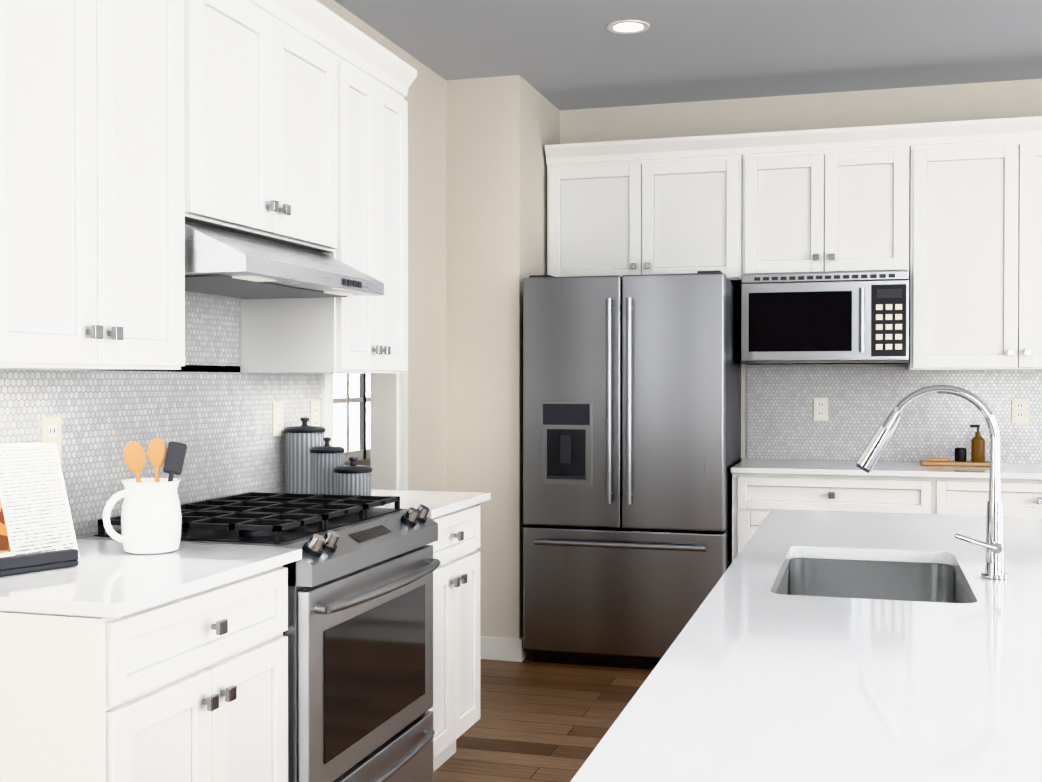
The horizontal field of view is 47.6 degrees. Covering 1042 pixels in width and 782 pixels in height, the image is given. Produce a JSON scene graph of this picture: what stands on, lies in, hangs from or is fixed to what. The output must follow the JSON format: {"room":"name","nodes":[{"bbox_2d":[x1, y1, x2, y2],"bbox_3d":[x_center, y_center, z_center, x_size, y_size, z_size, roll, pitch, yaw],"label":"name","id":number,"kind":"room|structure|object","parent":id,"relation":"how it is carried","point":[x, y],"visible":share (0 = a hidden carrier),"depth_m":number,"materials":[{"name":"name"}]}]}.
{"room":"kitchen","nodes":[
{"label":"kitchen","id":0,"kind":"room"},
{"bbox_2d":[344,459,369,465],"bbox_3d":[-1.359,-0.110,6.239,0.100,2.720,4.900,0,1,16],"label":"wall","id":1,"kind":"structure","parent":0,"point":[365,462],"depth_m":7.30,"materials":[{"name":"paint"}]},
{"bbox_2d":[333,374,369,461],"bbox_3d":[-1.048,-0.282,7.043,0.036,1.410,1.040,0,1,16],"label":"window","id":2,"kind":"structure","parent":1,"relation":"in","point":[351,414],"depth_m":7.16,"materials":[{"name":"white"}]},
{"bbox_2d":[316,0,445,490],"bbox_3d":[-1.540,-0.071,1.734,0.120,2.720,9.750,0,1,16],"label":"wall","id":3,"kind":"structure","parent":0,"point":[425,98],"depth_m":5.32,"materials":[{"name":"paint"}]},
{"bbox_2d":[0,0,211,369],"bbox_3d":[-1.047,-0.583,2.572,0.346,1.070,0.762,0,1,16],"label":"upper cabinet","id":4,"kind":"object","parent":3,"relation":"attached to","point":[135,135],"depth_m":2.50,"materials":[{"name":"white wood"}]},
{"bbox_2d":[0,292,321,535],"bbox_3d":[-1.027,-0.041,3.266,0.006,0.806,2.138,0,1,16],"label":"backsplash","id":5,"kind":"structure","parent":3,"relation":"attached to","point":[209,405],"depth_m":3.42,"materials":[{"name":"tile"}]},
{"bbox_2d":[41,416,61,462],"bbox_3d":[-1.138,0.119,2.864,0.006,0.114,0.070,0,1,16],"label":"electrical outlet","id":6,"kind":"object","parent":5,"relation":"attached to","point":[50,429],"visible":0.69,"depth_m":2.86,"materials":[{"name":"white plastic"}]},
{"bbox_2d":[273,402,283,436],"bbox_3d":[-0.815,0.095,3.967,0.006,0.114,0.070,0,1,16],"label":"electrical outlet","id":7,"kind":"object","parent":5,"relation":"attached to","point":[278,418],"visible":1,"depth_m":3.96,"materials":[{"name":"beige plastic"}]},
{"bbox_2d":[311,401,319,425],"bbox_3d":[-0.737,0.092,4.236,0.006,0.114,0.070,0,1,16],"label":"electrical outlet","id":8,"kind":"object","parent":5,"relation":"attached to","point":[315,413],"visible":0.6,"depth_m":4.23,"materials":[{"name":"beige plastic"}]},
{"bbox_2d":[212,0,347,255],"bbox_3d":[-0.842,-0.775,3.272,0.346,0.700,0.841,0,1,16],"label":"upper cabinet","id":9,"kind":"object","parent":3,"relation":"attached to","point":[278,65],"depth_m":3.26,"materials":[{"name":"white wood"}]},
{"bbox_2d":[185,221,383,298],"bbox_3d":[-0.767,-0.351,3.254,0.495,0.140,0.833,0,1,16],"label":"range hood","id":10,"kind":"object","parent":9,"relation":"attached to","point":[223,263],"visible":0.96,"depth_m":3.07,"materials":[{"name":"metal"}]},
{"bbox_2d":[240,20,415,373],"bbox_3d":[-0.653,-0.595,3.921,0.346,1.070,0.647,0,1,16],"label":"upper cabinet","id":11,"kind":"object","parent":3,"relation":"attached to","point":[352,334],"depth_m":3.82,"materials":[{"name":"white wood"}]},
{"bbox_2d":[322,371,407,489],"bbox_3d":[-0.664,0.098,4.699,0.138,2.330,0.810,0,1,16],"label":"window frame","id":12,"kind":"structure","parent":3,"relation":"attached to","point":[389,429],"depth_m":5.01,"materials":[{"name":"white wood"}]},
{"bbox_2d":[446,75,559,638],"bbox_3d":[-0.075,-0.107,5.890,0.360,2.720,0.750,0,1,16],"label":"wall","id":13,"kind":"structure","parent":0,"point":[502,132],"depth_m":5.53,"materials":[{"name":"paint"}]},
{"bbox_2d":[516,637,530,661],"bbox_3d":[0.103,1.201,5.841,0.016,0.105,0.766,0,1,16],"label":"baseboard","id":14,"kind":"structure","parent":13,"relation":"attached to","point":[521,653],"depth_m":5.48,"materials":[{"name":"white wood"}]},
{"bbox_2d":[433,655,651,781],"bbox_3d":[0.335,1.323,2.422,7.500,0.080,12.300,0,1,16],"label":"floor","id":15,"kind":"structure","parent":0,"point":[543,722],"depth_m":4.55,"materials":[{"name":"brown wood"}]},
{"bbox_2d":[0,567,287,781],"bbox_3d":[-0.930,0.838,2.504,0.616,0.889,0.699,0,1,16],"label":"base cabinet","id":16,"kind":"object","parent":15,"relation":"on","point":[118,663],"depth_m":2.23,"materials":[{"name":"white wood"}]},
{"bbox_2d":[0,539,301,620],"bbox_3d":[-0.915,0.381,2.492,0.642,0.025,0.707,0,1,16],"label":"countertop","id":17,"kind":"structure","parent":16,"relation":"on","point":[105,576],"depth_m":2.37,"materials":[{"name":"white stone"}]},
{"bbox_2d":[0,443,79,575],"bbox_3d":[-1.076,0.196,2.441,0.185,0.344,0.317,0,1,36],"label":"cookbook stand","id":18,"kind":"object","parent":17,"relation":"on","point":[37,532],"visible":1,"depth_m":2.49,"materials":[{"name":"white paper"}]},
{"bbox_2d":[102,437,186,553],"bbox_3d":[-0.849,0.236,2.676,0.134,0.259,0.173,0,1,16],"label":"pitcher","id":19,"kind":"object","parent":17,"relation":"on","point":[151,518],"visible":1,"depth_m":2.65,"materials":[{"name":"white ceramic"}]},
{"bbox_2d":[76,492,439,781],"bbox_3d":[-0.657,0.797,3.232,0.715,0.957,0.839,0,1,16],"label":"range","id":20,"kind":"object","parent":15,"relation":"on","point":[359,632],"visible":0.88,"depth_m":3.06,"materials":[{"name":"silver metal"}]},
{"bbox_2d":[427,501,484,771],"bbox_3d":[-0.513,0.825,3.931,0.616,0.889,0.572,0,1,16],"label":"base cabinet","id":21,"kind":"object","parent":15,"relation":"on","point":[456,581],"depth_m":3.86,"materials":[{"name":"white wood"}]},
{"bbox_2d":[371,489,490,520],"bbox_3d":[-0.495,0.368,3.927,0.642,0.025,0.582,0,1,16],"label":"countertop","id":22,"kind":"structure","parent":21,"relation":"on","point":[439,503],"depth_m":3.91,"materials":[{"name":"white stone"}]},
{"bbox_2d":[284,418,324,493],"bbox_3d":[-0.730,0.222,3.990,0.136,0.265,0.136,0,1,16],"label":"canister","id":23,"kind":"object","parent":22,"relation":"on","point":[302,439],"visible":0.83,"depth_m":3.93,"materials":[{"name":"grey metal"}]},
{"bbox_2d":[309,437,344,494],"bbox_3d":[-0.632,0.253,3.847,0.113,0.205,0.113,0,1,16],"label":"canister","id":24,"kind":"object","parent":22,"relation":"on","point":[326,459],"visible":0.77,"depth_m":3.80,"materials":[{"name":"grey metal"}]},
{"bbox_2d":[333,457,371,495],"bbox_3d":[-0.531,0.282,3.729,0.122,0.150,0.122,0,1,16],"label":"canister","id":25,"kind":"object","parent":22,"relation":"on","point":[352,478],"visible":0.9,"depth_m":3.68,"materials":[{"name":"grey metal"}]},
{"bbox_2d":[523,271,740,669],"bbox_3d":[0.547,0.362,5.615,0.910,1.787,0.837,0,1,16],"label":"fridge","id":26,"kind":"object","parent":15,"relation":"on","point":[631,420],"visible":0.94,"depth_m":5.27,"materials":[{"name":"silver metal"}]},
{"bbox_2d":[570,509,1041,781],"bbox_3d":[0.872,0.830,1.922,1.150,0.914,3.150,0,1,16],"label":"kitchen island","id":27,"kind":"object","parent":15,"relation":"on","point":[826,646],"visible":1,"depth_m":1.61,"materials":[{"name":"white stone"}]},
{"bbox_2d":[856,385,1007,578],"bbox_3d":[0.821,0.178,2.362,0.290,0.381,0.064,0,1,16],"label":"faucet","id":28,"kind":"object","parent":27,"relation":"on","point":[993,544],"visible":1,"depth_m":2.33,"materials":[{"name":"silver metal"}]},
{"bbox_2d":[732,475,954,561],"bbox_3d":[1.487,0.812,5.507,0.931,0.889,0.616,0,1,16],"label":"base cabinet","id":29,"kind":"object","parent":15,"relation":"on","point":[761,488],"depth_m":5.22,"materials":[{"name":"white wood"}]},
{"bbox_2d":[731,459,1041,478],"bbox_3d":[2.268,0.357,5.257,2.575,0.025,0.642,0,1,16],"label":"countertop","id":30,"kind":"structure","parent":29,"relation":"on","point":[882,469],"depth_m":5.25,"materials":[{"name":"white stone"}]},
{"bbox_2d":[920,425,1000,465],"bbox_3d":[2.028,0.249,5.461,0.340,0.186,0.140,0,1,16],"label":"soap tray","id":31,"kind":"object","parent":30,"relation":"on","point":[977,449],"visible":0.94,"depth_m":5.42,"materials":[{"name":"brown wood"}]},
{"bbox_2d":[955,479,1041,516],"bbox_3d":[2.275,0.814,5.276,0.990,0.889,0.616,0,1,16],"label":"base cabinet","id":32,"kind":"object","parent":15,"relation":"on","point":[1019,497],"depth_m":5.02,"materials":[{"name":"white wood"}]},
{"bbox_2d":[334,0,1041,109],"bbox_3d":[0.335,-1.477,2.398,7.500,0.080,12.300,0,1,16],"label":"ceiling","id":33,"kind":"structure","parent":0,"point":[567,54],"depth_m":4.97,"materials":[{"name":"paint"}]},
{"bbox_2d":[607,20,649,33],"bbox_3d":[0.429,-1.453,4.715,0.170,0.006,0.170,0,1,16],"label":"recessed light","id":34,"kind":"object","parent":33,"relation":"in","point":[628,26],"visible":0.96,"depth_m":4.71,"materials":[{"name":"white"}]},
{"bbox_2d":[560,79,1041,463],"bbox_3d":[2.367,-0.105,5.619,5.400,2.720,0.100,0,1,16],"label":"wall","id":35,"kind":"structure","parent":0,"point":[965,102],"depth_m":5.84,"materials":[{"name":"paint"}]},
{"bbox_2d":[545,132,760,284],"bbox_3d":[0.666,-0.874,5.884,1.032,0.686,0.326,0,1,16],"label":"upper cabinet","id":36,"kind":"object","parent":35,"relation":"attached to","point":[676,205],"depth_m":5.72,"materials":[{"name":"white wood"}]},
{"bbox_2d":[761,128,840,274],"bbox_3d":[1.269,-0.873,5.707,0.512,0.686,0.326,0,1,16],"label":"upper cabinet","id":37,"kind":"object","parent":35,"relation":"attached to","point":[801,169],"depth_m":5.53,"materials":[{"name":"white wood"}]},
{"bbox_2d":[741,271,908,364],"bbox_3d":[1.441,-0.337,5.604,0.748,0.415,0.437,0,1,16],"label":"microwave","id":38,"kind":"object","parent":37,"relation":"attached to","point":[839,318],"visible":1,"depth_m":5.43,"materials":[{"name":"silver metal"}]},
{"bbox_2d":[841,124,912,279],"bbox_3d":[1.609,-0.872,5.608,0.438,0.686,0.326,0,1,16],"label":"upper cabinet","id":39,"kind":"object","parent":35,"relation":"attached to","point":[877,161],"depth_m":5.44,"materials":[{"name":"white wood"}]},
{"bbox_2d":[747,366,1041,463],"bbox_3d":[2.391,0.111,5.559,2.620,0.461,0.006,0,1,16],"label":"backsplash","id":40,"kind":"structure","parent":35,"relation":"attached to","point":[863,401],"depth_m":5.74,"materials":[{"name":"tile"}]},
{"bbox_2d":[813,397,827,420],"bbox_3d":[1.477,0.089,5.819,0.070,0.114,0.006,0,1,16],"label":"electrical outlet","id":41,"kind":"object","parent":40,"relation":"attached to","point":[820,408],"visible":1,"depth_m":5.82,"materials":[{"name":"white plastic"}]},
{"bbox_2d":[1012,398,1027,421],"bbox_3d":[2.350,0.091,5.563,0.070,0.114,0.006,0,1,16],"label":"electrical outlet","id":42,"kind":"object","parent":40,"relation":"attached to","point":[1019,409],"visible":1,"depth_m":5.56,"materials":[{"name":"white plastic"}]},
{"bbox_2d":[908,116,1041,369],"bbox_3d":[2.264,-0.655,5.418,1.066,1.116,0.326,0,1,16],"label":"upper cabinet","id":43,"kind":"object","parent":35,"relation":"attached to","point":[947,216],"depth_m":5.32,"materials":[{"name":"white wood"}]}
]}

